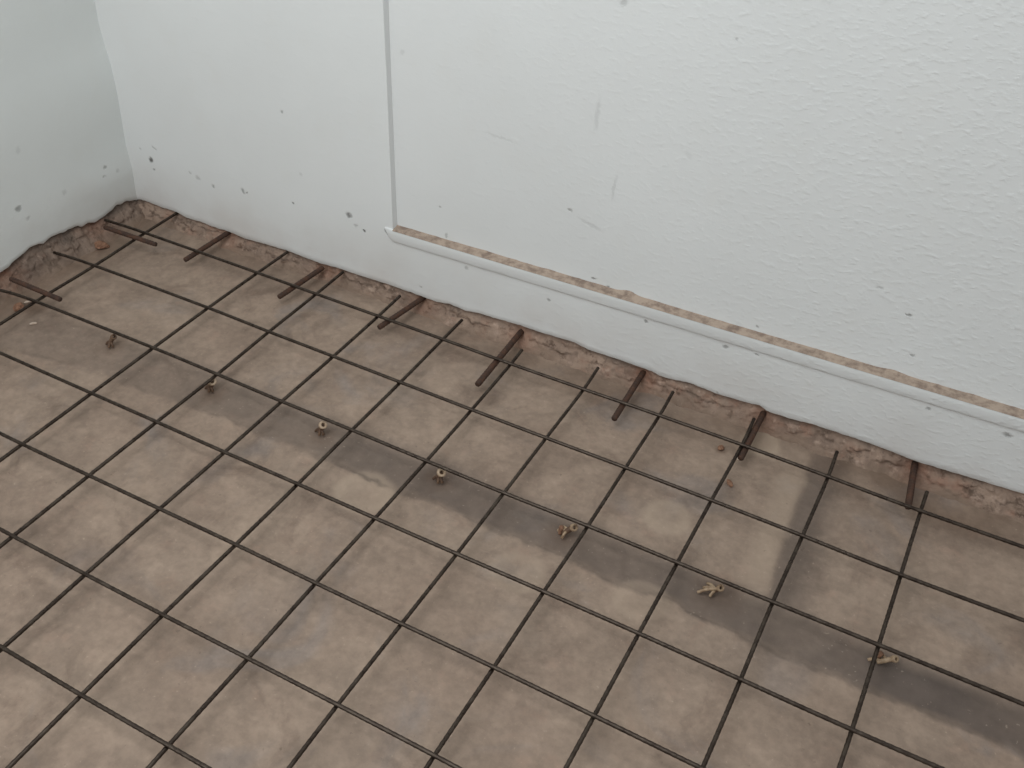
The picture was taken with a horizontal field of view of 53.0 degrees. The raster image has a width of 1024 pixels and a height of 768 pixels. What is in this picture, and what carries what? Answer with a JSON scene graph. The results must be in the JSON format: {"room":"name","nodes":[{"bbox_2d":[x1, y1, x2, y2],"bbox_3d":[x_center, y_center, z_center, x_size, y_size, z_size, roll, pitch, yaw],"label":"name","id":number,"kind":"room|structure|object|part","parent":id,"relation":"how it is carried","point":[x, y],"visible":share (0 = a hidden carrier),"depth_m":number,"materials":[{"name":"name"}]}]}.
{"room":"construction site","nodes":[
{"label":"construction site","id":0,"kind":"room"},
{"bbox_2d":[0,0,144,304],"bbox_3d":[-2.123,-0.306,0.865,0.084,2.507,4.344,20,43,21],"label":"wall","id":1,"kind":"structure","parent":0,"point":[66,168],"depth_m":2.78,"materials":[{"name":"paint"}]},
{"bbox_2d":[9,277,61,301],"bbox_3d":[-1.265,-0.252,2.725,0.187,0.014,0.014,21,43,21],"label":"rebar","id":2,"kind":"object","parent":1,"relation":"attached to","point":[11,279],"visible":1,"depth_m":2.72,"materials":[{"name":"brown metal"}]},
{"bbox_2d":[103,225,157,246],"bbox_3d":[-1.095,-0.425,2.945,0.192,0.014,0.014,19,42,20],"label":"rebar","id":3,"kind":"object","parent":1,"relation":"attached to","point":[105,227],"visible":1,"depth_m":2.94,"materials":[{"name":"brown metal"}]},
{"bbox_2d":[0,219,1023,767],"bbox_3d":[-0.068,1.417,0.822,4.850,0.008,4.360,20,43,21],"label":"floor","id":4,"kind":"structure","parent":0,"point":[418,686],"depth_m":2.11,"materials":[{"name":"brown concrete"}]},
{"bbox_2d":[13,302,23,310],"bbox_3d":[-1.316,-0.205,2.739,0.029,0.018,0.035,-23,46,-28],"label":"lump","id":5,"kind":"object","parent":4,"relation":"on","point":[17,306],"visible":0.85,"depth_m":2.73,"materials":[{"name":"stone"}]},
{"bbox_2d":[94,240,109,248],"bbox_3d":[-1.198,-0.404,2.987,0.052,0.018,0.036,19,42,20],"label":"lump","id":6,"kind":"object","parent":4,"relation":"on","point":[99,244],"visible":1,"depth_m":2.98,"materials":[{"name":"stone"}]},
{"bbox_2d":[105,334,116,347],"bbox_3d":[-1.022,-0.110,2.615,0.033,0.034,0.022,-7,40,-11],"label":"spacer","id":7,"kind":"object","parent":4,"relation":"on","point":[109,342],"visible":1,"depth_m":2.61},
{"bbox_2d":[204,379,216,392],"bbox_3d":[-0.731,0.002,2.490,0.032,0.036,0.023,-10,41,-14],"label":"spacer","id":8,"kind":"object","parent":4,"relation":"on","point":[209,387],"visible":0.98,"depth_m":2.49,"materials":[{"name":"beige plastic"}]},
{"bbox_2d":[314,421,326,435],"bbox_3d":[-0.443,0.102,2.381,0.032,0.036,0.023,-5,40,-8],"label":"spacer","id":9,"kind":"object","parent":4,"relation":"on","point":[323,424],"visible":1,"depth_m":2.38,"materials":[{"name":"beige plastic"}]},
{"bbox_2d":[432,468,445,483],"bbox_3d":[-0.160,0.203,2.270,0.030,0.035,0.024,-10,41,-15],"label":"spacer","id":10,"kind":"object","parent":4,"relation":"on","point":[441,473],"visible":0.98,"depth_m":2.27,"materials":[{"name":"beige plastic"}]},
{"bbox_2d":[0,212,1023,767],"bbox_3d":[-0.192,0.503,1.866,3.212,0.018,1.998,20,43,21],"label":"wire mesh","id":11,"kind":"object","parent":4,"relation":"on","point":[594,715],"visible":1,"depth_m":2.09,"materials":[{"name":"metal"}]},
{"bbox_2d":[557,523,577,538],"bbox_3d":[0.114,0.308,2.160,0.044,0.034,0.034,20,43,21],"label":"spacer","id":12,"kind":"object","parent":4,"relation":"on","point":[563,530],"visible":1,"depth_m":2.16,"materials":[{"name":"beige plastic"}]},
{"bbox_2d":[697,582,723,596],"bbox_3d":[0.397,0.409,2.048,0.043,0.028,0.038,33,48,32],"label":"spacer","id":13,"kind":"object","parent":4,"relation":"on","point":[719,588],"visible":1,"depth_m":2.05,"materials":[{"name":"beige plastic"}]},
{"bbox_2d":[727,479,732,486],"bbox_3d":[0.488,0.222,2.302,0.013,0.006,0.026,-7,40,-11],"label":"chip","id":14,"kind":"object","parent":4,"relation":"on","point":[729,482],"visible":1,"depth_m":2.30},
{"bbox_2d":[867,651,898,663],"bbox_3d":[0.700,0.516,1.939,0.056,0.025,0.025,6,39,5],"label":"spacer","id":15,"kind":"object","parent":4,"relation":"on","point":[893,658],"visible":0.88,"depth_m":1.93,"materials":[{"name":"beige plastic"}]},
{"bbox_2d":[95,0,1023,523],"bbox_3d":[0.984,-0.729,1.520,4.774,2.507,0.062,20,42,21],"label":"wall","id":16,"kind":"structure","parent":0,"point":[807,214],"depth_m":2.28,"materials":[{"name":"paint"}]},
{"bbox_2d":[183,231,230,261],"bbox_3d":[-0.868,-0.403,2.957,0.015,0.015,0.204,21,43,22],"label":"rebar","id":17,"kind":"object","parent":16,"relation":"attached to","point":[212,242],"visible":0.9,"depth_m":2.94,"materials":[{"name":"brown metal"}]},
{"bbox_2d":[277,266,324,298],"bbox_3d":[-0.578,-0.280,2.818,0.015,0.015,0.177,23,44,24],"label":"rebar","id":18,"kind":"object","parent":16,"relation":"attached to","point":[320,269],"visible":0.96,"depth_m":2.81,"materials":[{"name":"brown metal"}]},
{"bbox_2d":[377,296,425,329],"bbox_3d":[-0.291,-0.192,2.723,0.015,0.015,0.182,26,45,27],"label":"rebar","id":19,"kind":"object","parent":16,"relation":"attached to","point":[420,299],"visible":0.95,"depth_m":2.72,"materials":[{"name":"brown metal"}]},
{"bbox_2d":[475,329,523,386],"bbox_3d":[-0.029,-0.068,2.584,0.016,0.016,0.249,18,42,19],"label":"rebar","id":20,"kind":"object","parent":16,"relation":"attached to","point":[520,332],"visible":0.98,"depth_m":2.58,"materials":[{"name":"brown metal"}]},
{"bbox_2d":[611,370,645,420],"bbox_3d":[0.284,0.024,2.485,0.015,0.015,0.206,18,42,19],"label":"rebar","id":21,"kind":"object","parent":16,"relation":"attached to","point":[615,416],"visible":0.99,"depth_m":2.48,"materials":[{"name":"brown metal"}]},
{"bbox_3d":[1.405,-0.681,1.302,3.845,2.270,0.003,20,42,21],"label":"sunk panel","id":22,"kind":"part","parent":16,"relation":"part of","materials":[{"name":"paint"}]},
{"bbox_2d":[738,410,766,460],"bbox_3d":[0.559,0.117,2.384,0.015,0.015,0.187,19,42,20],"label":"rebar","id":23,"kind":"object","parent":16,"relation":"attached to","point":[755,428],"visible":0.98,"depth_m":2.38,"materials":[{"name":"brown metal"}]},
{"bbox_2d":[905,460,917,509],"bbox_3d":[0.884,0.220,2.272,0.015,0.015,0.161,16,41,16],"label":"rebar","id":24,"kind":"object","parent":16,"relation":"attached to","point":[914,465],"visible":0.92,"depth_m":2.26,"materials":[{"name":"brown metal"}]}
]}

